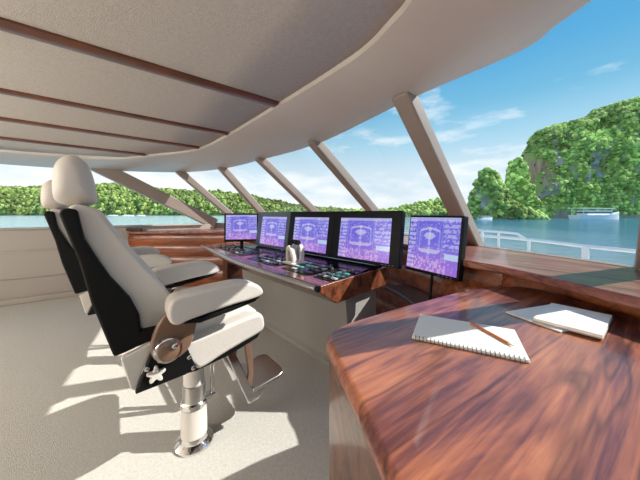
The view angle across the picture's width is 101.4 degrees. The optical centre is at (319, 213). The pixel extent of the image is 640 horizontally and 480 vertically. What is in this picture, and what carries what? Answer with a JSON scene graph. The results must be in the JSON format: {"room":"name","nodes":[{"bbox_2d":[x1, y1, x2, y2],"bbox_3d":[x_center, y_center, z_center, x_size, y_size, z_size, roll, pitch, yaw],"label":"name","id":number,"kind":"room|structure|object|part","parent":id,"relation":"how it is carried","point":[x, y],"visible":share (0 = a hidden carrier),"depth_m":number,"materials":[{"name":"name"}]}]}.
{"room":"control cabin","nodes":[
{"label":"control cabin","id":0,"kind":"room"},
{"bbox_2d":[0,224,209,299],"bbox_3d":[-4.906,0.240,2.961,7.000,1.920,0.220,0,0,-38],"label":"wall","id":1,"kind":"structure","parent":0,"point":[20,238],"depth_m":3.64,"materials":[{"name":"beige paint"}]},
{"bbox_2d":[0,249,65,280],"bbox_3d":[-3.962,0.685,3.605,0.680,0.370,0.026,0,0,-38],"label":"access panel","id":2,"kind":"object","parent":1,"relation":"attached to","point":[31,263],"visible":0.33,"depth_m":3.59,"materials":[{"name":"beige paint"}]},
{"bbox_2d":[0,290,87,306],"bbox_3d":[-5.347,1.163,2.470,5.700,0.075,0.080,0,0,-38],"label":"baseboard","id":3,"kind":"structure","parent":1,"relation":"attached to","point":[42,297],"depth_m":3.60,"materials":[{"name":"beige paint"}]},
{"bbox_2d":[90,169,217,227],"bbox_3d":[-2.812,-0.288,4.650,1.904,1.136,0.160,0,0,-38],"label":"trim","id":4,"kind":"structure","parent":1,"relation":"attached to","point":[120,177],"depth_m":4.53,"materials":[{"name":"brown paint"}]},
{"bbox_2d":[175,171,232,213],"bbox_3d":[-2.053,-0.272,5.010,1.254,1.096,0.120,0,0,-38],"label":"trim","id":5,"kind":"structure","parent":1,"relation":"attached to","point":[185,176],"depth_m":4.85,"materials":[{"name":"brown paint"}]},
{"bbox_2d":[0,0,591,171],"bbox_3d":[-2.731,-0.835,0.490,7.404,0.334,6.757,0,0,-39],"label":"ceiling","id":6,"kind":"structure","parent":1,"relation":"attached to","point":[426,45],"depth_m":1.59,"materials":[{"name":"white paint"}]},
{"bbox_2d":[0,286,328,479],"bbox_3d":[-2.174,1.230,0.891,8.704,0.060,6.900,0,0,-38],"label":"floor","id":7,"kind":"structure","parent":0,"point":[69,410],"depth_m":1.57,"materials":[{"name":"carpet"}]},
{"bbox_2d":[40,180,175,365],"bbox_3d":[-1.548,0.480,2.141,1.005,1.440,0.740,0,0,-38],"label":"chair","id":8,"kind":"object","parent":7,"relation":"on","point":[152,256],"visible":0.2,"depth_m":1.75,"materials":[{"name":"beige leather"}]},
{"bbox_2d":[50,209,72,247],"bbox_3d":[-1.751,0.252,1.979,0.355,0.574,0.430,0,0,-38],"label":"cushion","id":9,"kind":"object","parent":8,"relation":"on","point":[60,225],"depth_m":1.73,"materials":[{"name":"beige leather"}]},
{"bbox_3d":[-1.489,0.571,1.841,0.214,0.227,0.033,0,0,-38],"label":"plate","id":10,"kind":"part","parent":8,"relation":"part of","materials":[{"name":"black metal"}]},
{"bbox_2d":[52,155,282,457],"bbox_3d":[-0.682,0.480,1.371,1.005,1.440,0.740,0,0,-38],"label":"chair","id":11,"kind":"object","parent":7,"relation":"on","point":[183,332],"visible":1,"depth_m":1.06,"materials":[{"name":"beige leather"}]},
{"bbox_2d":[70,204,169,327],"bbox_3d":[-0.886,0.252,1.209,0.355,0.574,0.430,0,0,-38],"label":"cushion","id":12,"kind":"object","parent":11,"relation":"on","point":[148,294],"depth_m":1.03,"materials":[{"name":"beige leather"}]},
{"bbox_3d":[-0.642,0.625,1.027,0.064,0.062,0.018,0,0,-38],"label":"star knob","id":13,"kind":"part","parent":11,"relation":"part of","materials":[{"name":"beige plastic"}]},
{"bbox_3d":[-0.624,0.571,1.071,0.214,0.227,0.033,0,0,-38],"label":"plate","id":14,"kind":"part","parent":11,"relation":"part of","materials":[{"name":"black metal"}]},
{"bbox_2d":[139,304,255,361],"bbox_3d":[-0.655,0.571,1.393,0.514,0.178,0.410,0,0,-38],"label":"seat cushion","id":15,"kind":"object","parent":11,"relation":"on","point":[215,321],"depth_m":1.28,"materials":[{"name":"beige leather"}]},
{"bbox_3d":[-0.586,0.833,1.422,0.023,0.295,0.024,0,0,-38],"label":"lift rod","id":16,"kind":"part","parent":11,"relation":"part of","materials":[{"name":"silver metal"}]},
{"bbox_3d":[-0.371,0.964,1.618,0.210,0.041,0.280,0,0,-38],"label":"foot plate","id":17,"kind":"part","parent":11,"relation":"part of","materials":[{"name":"brown metal"}]},
{"bbox_2d":[200,242,385,365],"bbox_3d":[-0.661,0.779,2.915,0.797,0.841,2.813,0,0,-41],"label":"console","id":18,"kind":"object","parent":7,"relation":"on","point":[303,303],"visible":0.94,"depth_m":2.22,"materials":[{"name":"laminate"}]},
{"bbox_3d":[-1.036,0.445,3.281,0.275,0.019,0.982,0,0,-37],"label":"instrument panel","id":19,"kind":"part","parent":18,"relation":"part of","materials":[{"name":"black"}]},
{"bbox_2d":[224,213,258,247],"bbox_3d":[-1.045,0.220,3.494,0.440,0.457,0.100,0,0,-12],"label":"monitor","id":20,"kind":"object","parent":18,"relation":"on","point":[238,227],"visible":0.96,"depth_m":3.48,"materials":[{"name":"black"}]},
{"bbox_3d":[-0.909,0.465,2.711,0.106,0.032,2.799,0,0,-38],"label":"handrail","id":21,"kind":"part","parent":18,"relation":"part of","materials":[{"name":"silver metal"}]},
{"bbox_3d":[-0.452,0.445,2.567,0.311,0.019,0.544,0,0,-41],"label":"instrument panel","id":22,"kind":"part","parent":18,"relation":"part of","materials":[{"name":"black"}]},
{"bbox_2d":[255,212,290,249],"bbox_3d":[-0.578,0.192,3.230,0.112,0.436,0.695,0,0,-43],"label":"monitor","id":23,"kind":"object","parent":18,"relation":"on","point":[273,227],"visible":1,"depth_m":3.18,"materials":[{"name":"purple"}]},
{"bbox_2d":[282,239,307,265],"bbox_3d":[-0.225,0.336,2.360,0.172,0.213,0.172,0,0,-38],"label":"lever","id":24,"kind":"object","parent":18,"relation":"on","point":[292,253],"visible":1,"depth_m":2.34,"materials":[{"name":"beige metal"}]},
{"bbox_3d":[-0.262,0.351,2.330,0.060,0.146,0.125,0,0,-38],"label":"lever arm","id":25,"kind":"part","parent":24,"relation":"part of","materials":[{"name":"beige plastic"}]},
{"bbox_3d":[-0.225,0.341,2.360,0.035,0.166,0.037,0,0,-38],"label":"stem","id":26,"kind":"part","parent":24,"relation":"part of","materials":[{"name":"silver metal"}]},
{"bbox_3d":[-0.188,0.351,2.390,0.060,0.146,0.125,0,0,-38],"label":"lever arm","id":27,"kind":"part","parent":24,"relation":"part of","materials":[{"name":"beige plastic"}]},
{"bbox_3d":[-0.088,0.445,2.152,0.313,0.019,0.350,0,0,-42],"label":"instrument panel","id":28,"kind":"part","parent":18,"relation":"part of","materials":[{"name":"black"}]},
{"bbox_2d":[287,211,335,256],"bbox_3d":[-0.100,0.192,2.723,0.112,0.436,0.695,0,0,-43],"label":"monitor","id":29,"kind":"object","parent":18,"relation":"on","point":[315,230],"visible":0.89,"depth_m":2.64,"materials":[{"name":"black"}]},
{"bbox_3d":[0.127,0.445,1.918,0.310,0.019,0.185,0,0,-42],"label":"instrument panel","id":30,"kind":"part","parent":18,"relation":"part of","materials":[{"name":"black"}]},
{"bbox_2d":[331,211,405,268],"bbox_3d":[0.378,0.192,2.216,0.112,0.436,0.695,0,0,-43],"label":"monitor","id":31,"kind":"object","parent":18,"relation":"on","point":[369,237],"visible":1,"depth_m":2.14,"materials":[{"name":"black"}]},
{"bbox_2d":[126,228,639,319],"bbox_3d":[0.155,0.714,2.633,2.827,0.979,6.866,0,0,-41],"label":"ledge","id":32,"kind":"object","parent":7,"relation":"on","point":[613,288],"visible":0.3,"depth_m":1.73,"materials":[{"name":"brown wood"}]},
{"bbox_2d":[385,284,436,304],"bbox_3d":[0.789,0.680,2.050,0.304,0.040,0.861,0,0,-6],"label":"shelf","id":33,"kind":"object","parent":32,"relation":"attached to","point":[412,294],"depth_m":2.20,"materials":[{"name":"brown wood"}]},
{"bbox_2d":[406,215,468,299],"bbox_3d":[0.770,0.340,1.808,0.154,0.659,0.438,0,0,-27],"label":"monitor","id":34,"kind":"object","parent":32,"relation":"on","point":[436,243],"visible":0.99,"depth_m":1.76,"materials":[{"name":"black"}]},
{"bbox_2d":[326,286,639,479],"bbox_3d":[0.670,0.795,0.411,1.212,0.810,1.956,0,0,-6],"label":"table","id":35,"kind":"object","parent":7,"relation":"on","point":[401,407],"visible":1,"depth_m":0.57,"materials":[{"name":"brown wood"}]},
{"bbox_2d":[412,314,530,363],"bbox_3d":[0.463,0.385,0.838,0.295,0.016,0.212,0,0,28],"label":"notepad","id":36,"kind":"object","parent":35,"relation":"on","point":[463,335],"visible":1,"depth_m":0.81,"materials":[{"name":"grey paper"}]},
{"bbox_2d":[470,322,514,346],"bbox_3d":[0.537,0.376,0.826,0.008,0.008,0.167,0,0,-11],"label":"pencil","id":37,"kind":"object","parent":36,"relation":"on","point":[472,323],"visible":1,"depth_m":0.82,"materials":[{"name":"brown wood"}]},
{"bbox_2d":[505,305,567,332],"bbox_3d":[0.880,0.387,0.985,0.260,0.006,0.185,0,0,-19],"label":"notepad","id":38,"kind":"object","parent":35,"relation":"on","point":[527,314],"visible":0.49,"depth_m":1.00,"materials":[{"name":"grey paper"}]},
{"bbox_2d":[533,303,612,339],"bbox_3d":[0.913,0.376,0.945,0.262,0.014,0.172,0,0,-38],"label":"notepad","id":39,"kind":"object","parent":38,"relation":"on","point":[594,324],"visible":1,"depth_m":0.92,"materials":[{"name":"grey paper"}]},
{"bbox_2d":[0,0,405,156],"bbox_3d":[-2.965,-0.876,0.231,6.645,0.208,5.714,0,0,-38],"label":"ceiling","id":40,"kind":"structure","parent":0,"point":[110,78],"depth_m":1.62,"materials":[{"name":"beige paint"}]},
{"bbox_2d":[214,223,633,267],"bbox_3d":[0.574,0.685,3.099,1.714,1.030,6.640,0,0,-38],"label":"wall","id":41,"kind":"structure","parent":0,"point":[217,225],"depth_m":1.77,"materials":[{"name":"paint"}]},
{"bbox_2d":[217,167,265,213],"bbox_3d":[-1.272,-0.281,4.686,1.075,1.115,0.110,0,0,-38],"label":"trim","id":42,"kind":"structure","parent":41,"relation":"attached to","point":[226,172],"depth_m":4.55,"materials":[{"name":"brown paint"}]},
{"bbox_2d":[255,158,318,211],"bbox_3d":[-0.340,-0.277,4.212,1.465,1.186,0.111,0,0,-38],"label":"trim","id":43,"kind":"structure","parent":41,"relation":"attached to","point":[265,164],"depth_m":4.02,"materials":[{"name":"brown paint"}]},
{"bbox_2d":[308,141,379,210],"bbox_3d":[0.492,-0.262,3.366,1.515,1.216,0.121,0,0,-38],"label":"trim","id":44,"kind":"structure","parent":41,"relation":"attached to","point":[321,150],"depth_m":3.15,"materials":[{"name":"brown paint"}]},
{"bbox_2d":[392,92,483,245],"bbox_3d":[0.998,-0.256,2.101,1.159,1.227,0.133,0,0,-36],"label":"trim","id":45,"kind":"structure","parent":41,"relation":"attached to","point":[409,107],"depth_m":1.96,"materials":[{"name":"brown paint"}]},
{"bbox_2d":[634,214,639,269],"bbox_3d":[1.348,-0.256,0.998,1.059,1.228,0.135,0,0,-44],"label":"trim","id":46,"kind":"structure","parent":41,"relation":"attached to","point":[637,254],"depth_m":1.26,"materials":[{"name":"brown paint"}]},
{"label":"outside","id":47,"kind":"structure","parent":0,"visible":0},
{"bbox_2d":[0,216,638,265],"bbox_3d":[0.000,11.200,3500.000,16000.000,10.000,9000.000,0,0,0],"label":"sea","id":48,"kind":"structure","parent":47,"point":[621,232],"depth_m":98.45,"materials":[{"name":"liquid"}]},
{"bbox_2d":[478,216,491,219],"bbox_3d":[171.069,4.200,270.000,24.000,4.601,4.800,0,0,-30],"label":"tour boat","id":49,"kind":"object","parent":48,"relation":"on","point":[482,217],"visible":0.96,"depth_m":266.22,"materials":[{"name":"white"}]},
{"bbox_2d":[467,167,548,218],"bbox_3d":[219.511,-24.428,315.716,91.664,66.376,52.049,0,0,0],"label":"islet","id":50,"kind":"object","parent":48,"relation":"in","point":[489,196],"visible":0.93,"depth_m":303.69,"materials":[{"name":"green plant"}]},
{"bbox_2d":[567,208,618,219],"bbox_3d":[317.176,-0.101,300.000,72.000,13.202,14.400,0,0,-14],"label":"tour boat","id":51,"kind":"object","parent":48,"relation":"on","point":[581,215],"visible":1,"depth_m":292.63,"materials":[{"name":"white"}]},
{"bbox_3d":[-2.160,3.975,0.497,12.789,5.050,11.747,0,0,0],"label":"trim","id":52,"kind":"structure","parent":0,"visible":0},
{"bbox_3d":[-2.160,1.360,0.497,12.789,0.180,11.747,0,0,0],"label":"trim","id":53,"kind":"structure","parent":52,"relation":"attached to","visible":0},
{"bbox_2d":[404,227,635,258],"bbox_3d":[2.889,0.776,4.299,0.675,0.988,4.405,0,0,-27],"label":"bow railing","id":54,"kind":"object","parent":53,"relation":"on","point":[584,248],"visible":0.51,"depth_m":3.64,"materials":[{"name":"white metal"}]},
{"bbox_3d":[2.696,0.348,5.038,0.227,0.132,2.138,0,0,-35],"label":"rail","id":55,"kind":"part","parent":54,"relation":"part of","materials":[{"name":"white metal"}]},
{"bbox_3d":[2.889,0.400,4.299,0.674,0.042,4.405,0,0,-27],"label":"rail","id":56,"kind":"part","parent":54,"relation":"part of","materials":[{"name":"white metal"}]},
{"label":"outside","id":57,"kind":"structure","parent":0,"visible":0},
{"bbox_2d":[521,96,639,217],"bbox_3d":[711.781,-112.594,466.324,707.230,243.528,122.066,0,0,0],"label":"headland","id":58,"kind":"structure","parent":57,"point":[592,160],"depth_m":428.59,"materials":[{"name":"green plant"}]},
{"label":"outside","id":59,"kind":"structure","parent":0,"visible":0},
{"bbox_2d":[504,156,540,210],"bbox_3d":[283.346,-36.840,375.828,39.526,90.114,50.755,0,0,0],"label":"stack","id":60,"kind":"object","parent":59,"point":[517,177],"visible":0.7,"depth_m":364.54,"materials":[{"name":"green plant"}]},
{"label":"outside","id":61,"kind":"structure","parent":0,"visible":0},
{"bbox_2d":[0,182,347,215],"bbox_3d":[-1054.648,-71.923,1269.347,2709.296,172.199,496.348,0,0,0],"label":"wooded hill","id":62,"kind":"structure","parent":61,"point":[114,198],"depth_m":1084.74,"materials":[{"name":"green plant"}]},
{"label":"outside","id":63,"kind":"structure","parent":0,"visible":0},
{"bbox_2d":[345,197,448,216],"bbox_3d":[250.763,-16.373,719.297,390.076,58.899,189.630,0,0,0],"label":"wooded point","id":64,"kind":"structure","parent":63,"point":[432,206],"depth_m":673.94,"materials":[{"name":"green plant"}]}
]}

